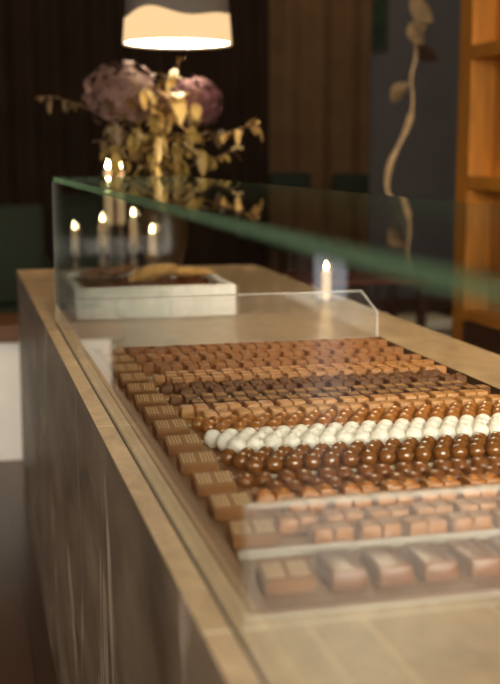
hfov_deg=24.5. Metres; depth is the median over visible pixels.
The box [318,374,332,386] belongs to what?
dark praline
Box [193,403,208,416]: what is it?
caramel praline
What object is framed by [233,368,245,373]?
milk praline
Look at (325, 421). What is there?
truffle
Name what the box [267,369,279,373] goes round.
milk praline
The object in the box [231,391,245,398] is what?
dark praline
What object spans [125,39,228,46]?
diffuser
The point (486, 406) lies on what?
truffle
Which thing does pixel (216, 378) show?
milk praline
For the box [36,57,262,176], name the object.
flower bouquet
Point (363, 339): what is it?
milk praline
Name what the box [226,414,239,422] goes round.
truffle
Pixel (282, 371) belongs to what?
milk praline
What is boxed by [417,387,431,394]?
dark praline
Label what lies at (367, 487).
caramel praline
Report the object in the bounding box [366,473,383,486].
oval praline
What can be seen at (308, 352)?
milk praline
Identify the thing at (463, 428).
truffle
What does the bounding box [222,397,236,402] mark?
dark praline
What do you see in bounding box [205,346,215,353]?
milk praline
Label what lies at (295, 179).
chair
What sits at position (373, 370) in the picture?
milk praline
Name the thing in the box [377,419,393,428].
truffle
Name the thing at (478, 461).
oval praline
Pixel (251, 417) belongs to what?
truffle
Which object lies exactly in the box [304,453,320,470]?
truffle
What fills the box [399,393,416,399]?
caramel praline
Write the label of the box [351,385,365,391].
dark praline
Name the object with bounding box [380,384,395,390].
dark praline
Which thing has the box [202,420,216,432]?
truffle
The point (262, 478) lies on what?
oval praline
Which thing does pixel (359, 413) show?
truffle
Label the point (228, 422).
truffle
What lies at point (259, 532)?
bar
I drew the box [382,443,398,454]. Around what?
truffle
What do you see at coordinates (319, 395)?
dark praline
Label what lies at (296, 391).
dark praline
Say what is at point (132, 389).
bar
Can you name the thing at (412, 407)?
truffle
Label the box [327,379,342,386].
dark praline
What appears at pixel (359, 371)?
milk praline
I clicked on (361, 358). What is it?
milk praline
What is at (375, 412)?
truffle
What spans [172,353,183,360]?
milk praline
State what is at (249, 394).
dark praline
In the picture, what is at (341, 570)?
chocolate slab
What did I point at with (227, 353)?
milk praline
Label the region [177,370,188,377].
milk praline
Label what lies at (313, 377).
dark praline
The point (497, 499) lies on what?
caramel praline
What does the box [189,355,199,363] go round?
milk praline
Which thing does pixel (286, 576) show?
bar
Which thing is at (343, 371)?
milk praline
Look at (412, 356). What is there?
milk praline
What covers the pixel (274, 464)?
truffle
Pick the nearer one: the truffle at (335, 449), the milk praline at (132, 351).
the truffle at (335, 449)
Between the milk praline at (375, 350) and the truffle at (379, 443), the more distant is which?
the milk praline at (375, 350)
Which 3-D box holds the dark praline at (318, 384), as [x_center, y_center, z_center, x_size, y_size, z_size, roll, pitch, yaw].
[0.126,0.080,2.140,0.023,0.021,0.030,-2,10,-15]
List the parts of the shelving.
door, shelf, shelf, panel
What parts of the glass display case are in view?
pane, pane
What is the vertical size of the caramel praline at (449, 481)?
0.021 m
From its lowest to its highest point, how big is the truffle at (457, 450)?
0.024 m
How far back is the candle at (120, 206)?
4.18 m
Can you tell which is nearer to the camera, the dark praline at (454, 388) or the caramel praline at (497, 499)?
the caramel praline at (497, 499)
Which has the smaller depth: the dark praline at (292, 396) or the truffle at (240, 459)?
the truffle at (240, 459)
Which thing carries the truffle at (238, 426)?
on the wooden tray
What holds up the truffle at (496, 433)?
on the wooden tray
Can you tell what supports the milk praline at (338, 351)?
on the wooden tray
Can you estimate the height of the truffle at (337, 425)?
0.027 m
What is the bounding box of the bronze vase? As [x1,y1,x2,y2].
[139,169,187,267]
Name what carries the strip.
on the wooden tray
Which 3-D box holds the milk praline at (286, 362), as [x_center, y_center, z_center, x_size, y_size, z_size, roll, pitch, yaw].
[0.073,0.046,2.354,0.023,0.020,0.024,-3,10,-17]
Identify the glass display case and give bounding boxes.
[52,176,499,683]
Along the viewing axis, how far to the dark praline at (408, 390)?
2.07 m
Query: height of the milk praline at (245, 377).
0.019 m
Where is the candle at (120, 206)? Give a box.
[115,162,124,224]
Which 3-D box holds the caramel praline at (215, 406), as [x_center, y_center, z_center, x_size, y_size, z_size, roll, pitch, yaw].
[-0.051,0.114,1.939,0.023,0.019,0.030,-2,9,-12]
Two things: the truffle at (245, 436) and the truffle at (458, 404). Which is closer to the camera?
the truffle at (245, 436)
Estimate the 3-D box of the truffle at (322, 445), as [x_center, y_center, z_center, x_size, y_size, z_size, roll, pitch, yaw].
[0.104,0.157,1.660,0.025,0.024,0.025,-1,9,-7]
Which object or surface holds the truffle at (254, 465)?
on the wooden tray
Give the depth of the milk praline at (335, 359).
2.37 m
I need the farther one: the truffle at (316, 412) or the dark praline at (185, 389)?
the dark praline at (185, 389)
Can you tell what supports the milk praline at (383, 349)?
on the wooden tray
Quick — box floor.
[0,307,451,683]
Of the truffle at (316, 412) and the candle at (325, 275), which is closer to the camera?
the truffle at (316, 412)
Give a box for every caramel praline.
[179,404,194,418]
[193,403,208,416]
[201,410,216,419]
[212,403,227,410]
[215,409,231,419]
[225,402,241,413]
[234,408,251,418]
[244,401,259,408]
[249,407,264,417]
[252,488,274,508]
[258,400,273,411]
[267,406,283,416]
[271,487,293,507]
[273,512,298,534]
[276,399,292,407]
[282,405,298,415]
[284,497,306,514]
[290,398,305,410]
[294,511,317,532]
[296,485,318,498]
[300,404,316,415]
[304,496,326,515]
[307,397,323,405]
[308,523,333,544]
[314,403,330,413]
[314,484,336,503]
[319,509,343,523]
[321,397,336,408]
[328,494,351,510]
[328,521,353,542]
[332,403,348,413]
[338,482,360,495]
[339,396,354,402]
[339,507,363,528]
[346,402,362,412]
[347,493,370,511]
[352,395,368,406]
[355,519,380,540]
[356,481,378,499]
[364,401,380,411]
[364,505,389,519]
[369,394,385,401]
[371,491,394,506]
[375,517,401,538]
[377,400,393,410]
[379,479,402,491]
[382,394,398,402]
[384,504,408,523]
[391,489,413,508]
[394,399,411,409]
[397,478,420,495]
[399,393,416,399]
[401,515,427,536]
[408,399,424,409]
[409,502,433,516]
[412,392,428,402]
[413,487,437,502]
[420,476,443,488]
[421,514,446,534]
[425,398,442,408]
[427,500,452,519]
[429,391,446,397]
[433,486,455,504]
[438,475,460,491]
[439,397,455,407]
[442,390,458,399]
[446,512,472,532]
[452,499,477,512]
[455,484,479,499]
[456,396,473,407]
[459,389,475,396]
[460,474,484,485]
[465,510,491,530]
[469,395,485,405]
[471,497,496,515]
[472,389,488,397]
[473,483,496,501]
[478,472,499,488]
[485,394,499,404]
[490,508,499,528]
[495,496,499,507]
[496,483,499,495]
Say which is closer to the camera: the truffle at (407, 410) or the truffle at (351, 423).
the truffle at (351, 423)
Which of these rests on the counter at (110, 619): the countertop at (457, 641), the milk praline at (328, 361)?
the countertop at (457, 641)
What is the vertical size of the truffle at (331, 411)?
0.024 m
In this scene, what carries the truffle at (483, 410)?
on the wooden tray
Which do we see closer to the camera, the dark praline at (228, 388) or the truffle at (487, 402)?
the truffle at (487, 402)
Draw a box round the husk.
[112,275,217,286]
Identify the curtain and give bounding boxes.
[0,0,268,269]
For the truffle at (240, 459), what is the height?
0.024 m
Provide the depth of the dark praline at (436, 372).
2.23 m
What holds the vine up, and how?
hanging from the ceiling
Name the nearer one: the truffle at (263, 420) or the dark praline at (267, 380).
the truffle at (263, 420)
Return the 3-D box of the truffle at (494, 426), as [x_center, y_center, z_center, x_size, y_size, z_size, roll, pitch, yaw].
[0.382,0.136,1.779,0.027,0.027,0.027,5,11,29]
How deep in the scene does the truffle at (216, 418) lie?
1.82 m
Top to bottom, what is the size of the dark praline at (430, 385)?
0.017 m
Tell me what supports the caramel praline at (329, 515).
on the wooden tray
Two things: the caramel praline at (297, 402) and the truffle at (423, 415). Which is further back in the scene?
the caramel praline at (297, 402)
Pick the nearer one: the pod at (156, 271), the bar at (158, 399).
the bar at (158, 399)
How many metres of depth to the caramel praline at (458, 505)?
1.39 m
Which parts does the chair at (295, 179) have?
leg, seat, leg, backrest, leg, leg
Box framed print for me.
[371,0,388,52]
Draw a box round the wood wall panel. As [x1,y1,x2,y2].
[269,0,371,305]
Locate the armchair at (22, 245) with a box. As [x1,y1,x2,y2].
[0,204,50,312]
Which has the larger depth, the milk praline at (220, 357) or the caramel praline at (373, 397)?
the milk praline at (220, 357)
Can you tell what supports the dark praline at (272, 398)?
on the wooden tray
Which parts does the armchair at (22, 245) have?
seat, armrest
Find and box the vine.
[384,0,436,195]
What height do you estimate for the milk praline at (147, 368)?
0.020 m
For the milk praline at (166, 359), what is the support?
on the wooden tray
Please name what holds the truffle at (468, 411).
on the wooden tray
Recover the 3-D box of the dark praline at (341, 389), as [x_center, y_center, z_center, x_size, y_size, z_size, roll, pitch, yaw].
[0.168,0.090,2.095,0.023,0.017,0.028,-2,9,-12]
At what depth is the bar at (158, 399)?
1.98 m
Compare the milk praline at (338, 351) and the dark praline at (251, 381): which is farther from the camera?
the milk praline at (338, 351)
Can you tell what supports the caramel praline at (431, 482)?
on the wooden tray
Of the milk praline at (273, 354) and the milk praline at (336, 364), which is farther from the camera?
the milk praline at (273, 354)
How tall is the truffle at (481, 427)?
0.027 m
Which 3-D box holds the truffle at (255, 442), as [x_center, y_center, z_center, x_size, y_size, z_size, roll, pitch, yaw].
[0.008,0.151,1.687,0.027,0.027,0.027,2,9,12]
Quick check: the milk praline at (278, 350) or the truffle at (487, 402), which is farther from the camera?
the milk praline at (278, 350)
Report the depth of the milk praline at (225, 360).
2.35 m
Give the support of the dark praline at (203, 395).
on the wooden tray
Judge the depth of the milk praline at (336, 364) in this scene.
2.31 m
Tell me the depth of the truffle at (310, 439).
1.70 m
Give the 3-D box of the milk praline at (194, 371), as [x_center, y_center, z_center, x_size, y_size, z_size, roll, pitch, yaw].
[-0.099,0.065,2.242,0.023,0.019,0.023,-2,9,-13]
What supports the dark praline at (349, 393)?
on the wooden tray
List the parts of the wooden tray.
divider strip, divider strip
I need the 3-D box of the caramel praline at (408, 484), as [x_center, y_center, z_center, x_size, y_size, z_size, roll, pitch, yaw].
[0.205,0.187,1.486,0.023,0.021,0.030,-2,10,-15]
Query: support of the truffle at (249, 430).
on the wooden tray
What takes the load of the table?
on the floor
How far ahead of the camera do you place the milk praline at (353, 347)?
2.52 m
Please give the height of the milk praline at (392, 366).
0.019 m
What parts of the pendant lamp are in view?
lamp shade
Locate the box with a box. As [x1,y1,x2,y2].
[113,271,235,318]
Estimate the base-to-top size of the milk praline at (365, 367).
0.019 m
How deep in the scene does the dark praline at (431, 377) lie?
2.18 m
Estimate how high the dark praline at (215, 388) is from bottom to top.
0.021 m
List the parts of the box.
panel, panel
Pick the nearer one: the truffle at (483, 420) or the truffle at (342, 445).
the truffle at (342, 445)
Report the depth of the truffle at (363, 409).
1.88 m
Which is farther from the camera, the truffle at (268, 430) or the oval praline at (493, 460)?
the truffle at (268, 430)
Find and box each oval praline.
[236,472,254,486]
[254,471,272,485]
[265,480,284,490]
[277,469,295,483]
[284,479,302,492]
[295,468,312,482]
[307,477,325,487]
[317,467,335,480]
[325,476,342,489]
[334,466,352,479]
[348,475,366,484]
[356,464,374,477]
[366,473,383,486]
[374,463,391,476]
[388,472,406,480]
[395,462,413,473]
[405,470,423,483]
[412,460,429,474]
[426,469,445,477]
[433,459,451,471]
[444,468,462,480]
[450,458,468,471]
[465,466,484,474]
[470,456,488,468]
[483,465,499,476]
[487,455,499,467]
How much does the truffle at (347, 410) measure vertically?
0.024 m
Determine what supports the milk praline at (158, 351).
on the wooden tray
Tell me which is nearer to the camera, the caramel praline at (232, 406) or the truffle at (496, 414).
the truffle at (496, 414)
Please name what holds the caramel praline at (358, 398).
on the wooden tray
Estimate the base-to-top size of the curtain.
3.260 m
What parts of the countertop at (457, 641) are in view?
acrylic guard, acrylic guard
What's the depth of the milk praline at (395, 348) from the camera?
2.51 m
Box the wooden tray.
[116,337,499,614]
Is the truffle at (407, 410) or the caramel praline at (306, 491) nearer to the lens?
the caramel praline at (306, 491)
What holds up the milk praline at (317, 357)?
on the wooden tray
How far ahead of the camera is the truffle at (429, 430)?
1.74 m
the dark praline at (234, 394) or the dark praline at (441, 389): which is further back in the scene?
the dark praline at (441, 389)
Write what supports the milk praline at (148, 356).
on the wooden tray
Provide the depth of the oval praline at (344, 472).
1.55 m
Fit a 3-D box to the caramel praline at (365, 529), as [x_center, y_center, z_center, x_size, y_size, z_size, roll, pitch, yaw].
[0.135,0.215,1.320,0.023,0.018,0.030,-2,9,-13]
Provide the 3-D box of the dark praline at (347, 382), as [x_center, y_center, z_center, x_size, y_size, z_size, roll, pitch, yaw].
[0.181,0.078,2.153,0.023,0.021,0.030,-2,9,-13]
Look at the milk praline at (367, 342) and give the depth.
2.60 m
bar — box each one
[115,347,125,354]
[115,355,132,363]
[116,363,140,378]
[118,372,148,388]
[126,382,156,399]
[134,393,166,411]
[142,405,177,424]
[152,418,189,439]
[163,433,202,455]
[176,451,218,474]
[191,470,235,496]
[207,491,255,520]
[226,517,278,549]
[256,558,315,595]
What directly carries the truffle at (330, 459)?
on the wooden tray
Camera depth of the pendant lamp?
3.98 m
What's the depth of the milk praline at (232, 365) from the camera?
2.32 m
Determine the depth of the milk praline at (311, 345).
2.56 m
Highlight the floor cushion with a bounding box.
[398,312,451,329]
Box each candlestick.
[119,225,122,264]
[127,244,139,270]
[146,255,158,264]
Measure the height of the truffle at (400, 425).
0.027 m
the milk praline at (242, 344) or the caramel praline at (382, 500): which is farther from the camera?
the milk praline at (242, 344)
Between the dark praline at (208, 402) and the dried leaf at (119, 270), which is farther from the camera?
the dried leaf at (119, 270)
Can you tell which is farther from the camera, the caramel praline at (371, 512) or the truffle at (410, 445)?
the truffle at (410, 445)
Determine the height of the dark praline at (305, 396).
0.017 m
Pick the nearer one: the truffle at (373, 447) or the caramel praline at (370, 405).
the truffle at (373, 447)
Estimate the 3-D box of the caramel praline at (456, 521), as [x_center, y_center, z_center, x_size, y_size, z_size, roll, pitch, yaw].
[0.245,0.211,1.346,0.023,0.018,0.030,-2,9,-11]
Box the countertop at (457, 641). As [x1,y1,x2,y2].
[17,264,499,683]
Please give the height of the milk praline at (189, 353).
0.020 m
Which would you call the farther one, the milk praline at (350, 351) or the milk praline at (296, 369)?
the milk praline at (350, 351)
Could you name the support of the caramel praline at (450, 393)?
on the wooden tray
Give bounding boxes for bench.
[0,313,22,460]
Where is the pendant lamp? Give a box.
[123,0,231,48]
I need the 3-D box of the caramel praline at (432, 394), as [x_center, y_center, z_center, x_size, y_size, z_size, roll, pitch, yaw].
[0.332,0.099,2.036,0.023,0.019,0.030,-2,10,-15]
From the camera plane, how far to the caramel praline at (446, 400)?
1.97 m
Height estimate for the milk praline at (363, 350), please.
0.020 m
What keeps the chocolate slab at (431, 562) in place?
on the wooden tray
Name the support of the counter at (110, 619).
on the floor
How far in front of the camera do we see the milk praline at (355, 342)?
2.59 m
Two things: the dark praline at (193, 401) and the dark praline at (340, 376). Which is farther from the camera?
the dark praline at (340, 376)
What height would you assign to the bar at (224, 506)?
0.024 m
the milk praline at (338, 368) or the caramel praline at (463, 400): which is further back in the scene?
the milk praline at (338, 368)
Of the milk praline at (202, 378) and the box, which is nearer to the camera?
the milk praline at (202, 378)
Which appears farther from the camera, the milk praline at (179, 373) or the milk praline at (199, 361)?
the milk praline at (199, 361)
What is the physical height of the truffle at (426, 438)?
0.024 m
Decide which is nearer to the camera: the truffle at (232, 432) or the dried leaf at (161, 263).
the truffle at (232, 432)
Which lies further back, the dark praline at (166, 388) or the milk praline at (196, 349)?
the milk praline at (196, 349)
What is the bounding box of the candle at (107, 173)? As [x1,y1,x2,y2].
[104,160,112,225]
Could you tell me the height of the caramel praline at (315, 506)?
0.021 m
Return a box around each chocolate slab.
[314,549,368,591]
[358,545,414,586]
[402,541,459,582]
[444,538,499,578]
[486,536,499,554]
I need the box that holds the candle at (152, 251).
[148,224,156,255]
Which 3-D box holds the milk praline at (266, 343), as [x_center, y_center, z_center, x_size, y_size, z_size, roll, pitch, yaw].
[0.043,0.009,2.584,0.023,0.020,0.024,-2,9,-12]
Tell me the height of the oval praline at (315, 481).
0.016 m
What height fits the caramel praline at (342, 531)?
0.018 m
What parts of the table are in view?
leg, leg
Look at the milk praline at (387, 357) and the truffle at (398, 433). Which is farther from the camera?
the milk praline at (387, 357)
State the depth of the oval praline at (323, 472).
1.55 m
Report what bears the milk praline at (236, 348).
on the wooden tray
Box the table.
[281,270,426,327]
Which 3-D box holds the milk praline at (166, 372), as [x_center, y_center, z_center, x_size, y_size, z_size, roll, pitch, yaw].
[-0.154,0.067,2.228,0.023,0.019,0.023,-2,10,-14]
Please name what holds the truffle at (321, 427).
on the wooden tray
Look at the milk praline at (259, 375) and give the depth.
2.20 m
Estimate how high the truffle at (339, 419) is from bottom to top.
0.024 m
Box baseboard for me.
[367,296,452,309]
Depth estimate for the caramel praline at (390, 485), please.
1.47 m
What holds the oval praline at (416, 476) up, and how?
on the wooden tray
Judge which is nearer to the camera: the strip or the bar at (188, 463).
the bar at (188, 463)
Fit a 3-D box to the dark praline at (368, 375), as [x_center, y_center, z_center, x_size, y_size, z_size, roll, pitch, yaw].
[0.230,0.069,2.210,0.023,0.021,0.030,-3,10,-15]
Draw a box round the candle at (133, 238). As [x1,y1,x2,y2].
[129,208,137,244]
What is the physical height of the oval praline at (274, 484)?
0.016 m
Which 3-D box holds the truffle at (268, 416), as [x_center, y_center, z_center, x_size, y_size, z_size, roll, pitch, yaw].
[0.026,0.126,1.852,0.025,0.024,0.025,3,10,18]
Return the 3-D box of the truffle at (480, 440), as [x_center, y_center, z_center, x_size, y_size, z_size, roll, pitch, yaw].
[0.336,0.152,1.689,0.025,0.024,0.025,6,11,33]
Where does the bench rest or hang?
on the floor
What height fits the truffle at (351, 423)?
0.027 m
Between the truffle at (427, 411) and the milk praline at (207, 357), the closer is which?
the truffle at (427, 411)
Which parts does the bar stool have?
leg, backrest, leg, leg, leg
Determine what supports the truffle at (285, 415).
on the wooden tray
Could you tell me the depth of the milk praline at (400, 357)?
2.41 m
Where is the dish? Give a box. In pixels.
[314,297,336,300]
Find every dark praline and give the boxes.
[159,382,173,394]
[169,394,183,405]
[172,381,185,394]
[178,386,192,395]
[182,394,196,403]
[189,381,202,388]
[190,399,204,405]
[192,385,205,396]
[200,393,214,399]
[202,380,214,392]
[203,398,218,408]
[209,384,223,392]
[213,392,227,402]
[219,379,233,386]
[222,384,236,395]
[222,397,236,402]
[231,379,244,390]
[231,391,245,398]
[235,397,249,406]
[239,383,253,391]
[244,390,258,400]
[248,378,262,384]
[252,382,266,393]
[253,396,268,401]
[261,377,274,389]
[262,390,276,396]
[266,395,281,405]
[269,381,283,389]
[274,389,289,398]
[277,376,290,383]
[282,381,295,392]
[284,394,299,399]
[290,376,303,387]
[292,388,306,394]
[297,380,312,387]
[297,393,312,403]
[304,387,319,397]
[306,375,320,381]
[310,379,325,390]
[315,393,329,398]
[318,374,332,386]
[321,387,336,393]
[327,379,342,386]
[328,392,342,401]
[334,374,348,379]
[334,386,349,395]
[339,378,354,388]
[345,391,360,396]
[346,373,360,382]
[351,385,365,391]
[355,377,370,385]
[358,390,372,397]
[362,372,376,378]
[363,384,378,393]
[368,377,382,387]
[374,372,388,382]
[374,389,389,394]
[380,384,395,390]
[383,376,399,384]
[388,389,403,397]
[390,371,403,376]
[393,383,407,391]
[396,375,410,385]
[401,370,415,378]
[404,388,420,392]
[409,382,424,388]
[411,374,427,382]
[417,370,431,375]
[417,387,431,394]
[421,382,436,390]
[424,374,438,383]
[429,369,442,377]
[433,387,448,391]
[437,381,452,386]
[439,373,454,380]
[445,386,461,393]
[449,380,464,387]
[451,373,466,384]
[461,385,477,389]
[474,384,490,394]
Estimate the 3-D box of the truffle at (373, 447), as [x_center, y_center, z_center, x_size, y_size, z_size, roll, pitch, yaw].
[0.175,0.159,1.649,0.025,0.024,0.025,2,9,12]
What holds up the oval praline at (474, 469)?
on the wooden tray
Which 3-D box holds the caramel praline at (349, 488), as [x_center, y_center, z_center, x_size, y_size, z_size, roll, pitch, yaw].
[0.127,0.190,1.468,0.023,0.021,0.030,-2,10,-14]
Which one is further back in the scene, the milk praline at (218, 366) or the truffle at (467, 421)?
the milk praline at (218, 366)
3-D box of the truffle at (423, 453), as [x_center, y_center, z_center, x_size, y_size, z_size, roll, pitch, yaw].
[0.247,0.160,1.640,0.025,0.024,0.025,7,11,35]
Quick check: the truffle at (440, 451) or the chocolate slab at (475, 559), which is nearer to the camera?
the chocolate slab at (475, 559)
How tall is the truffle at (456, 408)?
0.024 m
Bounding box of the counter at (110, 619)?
[17,282,205,683]
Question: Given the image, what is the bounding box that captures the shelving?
[452,0,499,354]
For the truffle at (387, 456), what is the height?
0.024 m
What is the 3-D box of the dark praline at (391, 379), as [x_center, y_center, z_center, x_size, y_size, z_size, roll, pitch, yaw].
[0.268,0.075,2.175,0.023,0.021,0.030,-2,10,-14]
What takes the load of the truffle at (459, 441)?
on the wooden tray
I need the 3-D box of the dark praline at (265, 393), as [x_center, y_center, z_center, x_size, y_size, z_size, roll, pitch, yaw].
[0.035,0.095,2.061,0.023,0.017,0.028,-2,9,-13]
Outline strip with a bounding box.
[166,386,408,401]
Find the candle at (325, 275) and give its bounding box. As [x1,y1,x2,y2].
[321,260,330,299]
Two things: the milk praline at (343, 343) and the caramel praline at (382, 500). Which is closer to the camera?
the caramel praline at (382, 500)
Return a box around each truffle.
[191,416,205,431]
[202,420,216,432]
[204,429,219,447]
[209,415,222,423]
[214,423,228,433]
[216,433,232,451]
[220,448,236,465]
[221,419,233,427]
[223,428,237,437]
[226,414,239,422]
[228,437,245,452]
[231,422,245,432]
[233,452,249,470]
[235,432,250,441]
[238,418,251,427]
[240,447,255,457]
[241,427,255,436]
[243,413,255,421]
[246,436,264,451]
[246,457,263,474]
[249,421,263,431]
[253,431,268,440]
[253,451,268,468]
[255,417,267,425]
[258,426,273,435]
[259,412,272,421]
[259,446,273,456]
[264,435,282,451]
[265,456,282,473]
[266,420,280,430]
[271,416,284,425]
[271,430,286,440]
[271,450,287,465]
[275,425,290,434]
[276,412,289,420]
[277,445,292,455]
[282,434,300,449]
[283,419,297,429]
[285,454,302,471]
[288,415,301,423]
[288,429,303,439]
[290,449,306,465]
[292,411,305,419]
[293,424,308,433]
[296,444,311,454]
[299,418,313,428]
[301,433,318,448]
[304,414,317,423]
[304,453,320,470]
[306,428,321,436]
[309,410,322,418]
[309,448,325,463]
[310,423,325,432]
[314,442,329,452]
[316,417,330,427]
[318,432,335,447]
[321,413,334,422]
[322,452,339,468]
[323,427,338,436]
[324,409,337,417]
[327,422,342,431]
[328,446,343,461]
[332,416,346,426]
[332,441,347,451]
[336,430,353,446]
[337,412,350,421]
[340,408,354,416]
[340,426,355,434]
[341,451,358,467]
[344,421,359,430]
[346,445,361,459]
[349,415,363,425]
[350,440,365,450]
[353,411,366,420]
[353,429,370,445]
[356,407,369,416]
[357,425,373,434]
[359,449,376,465]
[361,420,376,429]
[364,444,380,458]
[365,414,380,424]
[368,410,382,419]
[368,439,383,449]
[371,428,388,444]
[373,406,386,415]
[374,424,389,432]
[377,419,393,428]
[378,448,395,465]
[382,413,396,423]
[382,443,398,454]
[385,409,398,417]
[385,438,401,448]
[388,405,401,414]
[388,427,404,443]
[391,423,406,432]
[394,418,409,426]
[396,447,413,462]
[397,413,412,421]
[400,408,414,418]
[400,442,416,452]
[403,404,416,413]
[403,437,418,447]
[405,426,422,441]
[407,422,423,430]
[410,417,426,425]
[413,412,428,421]
[414,446,431,461]
[416,407,430,416]
[417,441,433,453]
[419,404,432,412]
[420,436,436,447]
[422,425,438,440]
[424,421,440,429]
[427,416,442,425]
[429,411,443,419]
[432,407,446,417]
[433,445,449,459]
[434,403,447,411]
[435,439,451,449]
[437,435,453,445]
[439,424,455,438]
[441,420,457,428]
[443,415,458,423]
[445,410,459,419]
[447,406,461,416]
[449,402,462,410]
[450,444,467,458]
[453,438,468,450]
[455,423,472,437]
[455,434,470,444]
[457,419,473,426]
[459,414,474,422]
[461,409,475,417]
[462,405,476,413]
[464,401,478,411]
[468,442,484,458]
[470,437,486,447]
[471,432,487,442]
[472,422,488,435]
[474,418,489,425]
[475,414,490,422]
[476,408,491,417]
[478,404,491,413]
[479,400,493,410]
[485,441,499,455]
[487,436,499,443]
[488,421,499,434]
[489,431,499,438]
[490,417,499,423]
[491,413,499,419]
[492,407,499,414]
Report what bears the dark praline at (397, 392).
on the wooden tray
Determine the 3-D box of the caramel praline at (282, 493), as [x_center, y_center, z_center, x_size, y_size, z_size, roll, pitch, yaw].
[0.041,0.193,1.445,0.023,0.021,0.030,-2,10,-15]
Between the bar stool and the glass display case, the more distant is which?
the bar stool
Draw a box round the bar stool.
[332,173,379,310]
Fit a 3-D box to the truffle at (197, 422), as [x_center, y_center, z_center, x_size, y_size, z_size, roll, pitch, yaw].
[-0.081,0.130,1.826,0.025,0.024,0.025,6,11,35]
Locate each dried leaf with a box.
[112,265,134,276]
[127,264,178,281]
[135,263,171,271]
[167,267,212,276]
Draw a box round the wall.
[367,0,460,297]
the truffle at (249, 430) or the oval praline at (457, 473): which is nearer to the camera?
the oval praline at (457, 473)
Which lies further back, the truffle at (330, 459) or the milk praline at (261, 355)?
the milk praline at (261, 355)
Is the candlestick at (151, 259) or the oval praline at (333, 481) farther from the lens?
the candlestick at (151, 259)
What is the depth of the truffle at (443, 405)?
1.92 m
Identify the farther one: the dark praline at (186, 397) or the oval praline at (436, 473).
the dark praline at (186, 397)
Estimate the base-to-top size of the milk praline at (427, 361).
0.019 m
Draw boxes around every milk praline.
[127,347,138,356]
[134,354,145,364]
[139,346,149,353]
[142,362,153,373]
[143,348,154,355]
[146,354,156,362]
[150,356,161,363]
[152,375,164,385]
[154,348,165,356]
[154,362,165,372]
[158,365,170,374]
[162,356,173,364]
[164,345,174,354]
[164,371,176,375]
[165,374,177,382]
[169,347,179,355]
[169,361,181,365]
[170,364,182,372]
[170,377,183,384]
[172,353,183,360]
[177,355,189,361]
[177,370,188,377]
[180,347,190,354]
[181,361,192,369]
[182,373,193,377]
[183,376,195,385]
[186,363,198,372]
[187,352,198,355]
[189,344,199,351]
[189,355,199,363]
[193,370,205,374]
[194,346,205,353]
[194,373,206,380]
[197,360,208,364]
[198,363,210,370]
[199,352,209,359]
[199,375,212,382]
[203,354,215,360]
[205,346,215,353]
[205,369,217,375]
[208,359,219,368]
[210,372,222,376]
[212,375,224,383]
[213,351,224,354]
[213,362,225,371]
[214,343,224,350]
[215,353,226,361]
[219,345,230,351]
[221,368,233,372]
[222,371,234,378]
[223,359,235,362]
[224,350,235,358]
[225,362,237,368]
[228,374,241,380]
[230,345,241,352]
[230,353,241,359]
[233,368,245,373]
[235,358,246,367]
[239,342,249,349]
[239,370,251,374]
[241,352,252,360]
[241,361,253,370]
[241,374,253,382]
[244,344,255,350]
[249,367,261,371]
[250,349,260,357]
[250,358,262,361]
[251,370,263,377]
[253,361,264,367]
[255,344,266,351]
[255,352,267,358]
[257,373,269,379]
[261,366,272,372]
[262,357,273,366]
[263,341,273,348]
[266,351,278,359]
[267,360,279,368]
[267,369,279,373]
[268,343,280,348]
[269,372,281,381]
[275,348,286,356]
[277,357,288,360]
[277,366,289,369]
[279,359,291,365]
[279,369,291,375]
[280,343,290,350]
[281,351,293,356]
[285,371,298,378]
[287,340,297,347]
[288,356,299,364]
[288,365,300,371]
[292,350,303,358]
[293,342,304,347]
[294,359,306,367]
[295,368,307,371]
[297,371,310,379]
[300,347,311,355]
[303,355,314,359]
[304,342,314,349]
[304,364,316,368]
[306,350,318,355]
[306,358,317,364]
[307,367,319,374]
[311,339,322,346]
[313,370,326,376]
[314,355,326,363]
[315,364,327,369]
[317,341,328,346]
[317,349,329,356]
[320,357,332,366]
[322,367,334,370]
[325,346,336,354]
[325,370,337,378]
[328,341,338,348]
[328,354,340,357]
[331,348,343,354]
[331,357,344,363]
[331,363,343,367]
[334,366,346,373]
[335,338,346,345]
[340,354,351,362]
[341,340,352,345]
[341,369,353,375]
[342,348,353,355]
[342,363,354,368]
[346,356,358,364]
[349,345,361,353]
[349,365,361,368]
[352,340,362,347]
[352,368,365,376]
[354,353,366,356]
[356,347,368,353]
[357,356,369,362]
[357,362,369,365]
[358,337,369,344]
[361,365,373,372]
[365,339,376,344]
[365,353,376,361]
[367,347,378,354]
[368,368,381,373]
[369,361,381,367]
[371,355,384,363]
[374,344,385,352]
[375,339,386,346]
[375,364,388,368]
[379,352,391,355]
[380,346,392,352]
[380,367,392,375]
[383,355,395,361]
[383,361,396,364]
[387,364,399,371]
[390,352,402,359]
[391,346,403,353]
[394,366,407,371]
[395,360,407,365]
[396,354,409,362]
[402,363,415,366]
[406,366,419,374]
[408,354,420,359]
[409,360,421,363]
[414,362,426,370]
[420,359,433,365]
[421,365,434,370]
[433,365,446,373]
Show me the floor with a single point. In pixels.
(26, 655)
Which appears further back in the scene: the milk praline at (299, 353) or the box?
the box
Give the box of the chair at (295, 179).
[268,172,320,288]
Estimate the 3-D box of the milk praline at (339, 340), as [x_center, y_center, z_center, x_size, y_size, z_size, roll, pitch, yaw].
[0.207,0.002,2.626,0.023,0.020,0.024,-3,10,-15]
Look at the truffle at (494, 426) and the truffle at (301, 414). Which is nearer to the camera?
the truffle at (494, 426)
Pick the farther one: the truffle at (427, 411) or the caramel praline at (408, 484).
the truffle at (427, 411)
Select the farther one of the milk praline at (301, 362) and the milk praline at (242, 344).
the milk praline at (242, 344)
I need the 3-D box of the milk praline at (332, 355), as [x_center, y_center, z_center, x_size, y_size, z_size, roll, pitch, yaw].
[0.178,0.037,2.414,0.023,0.020,0.024,-2,10,-15]

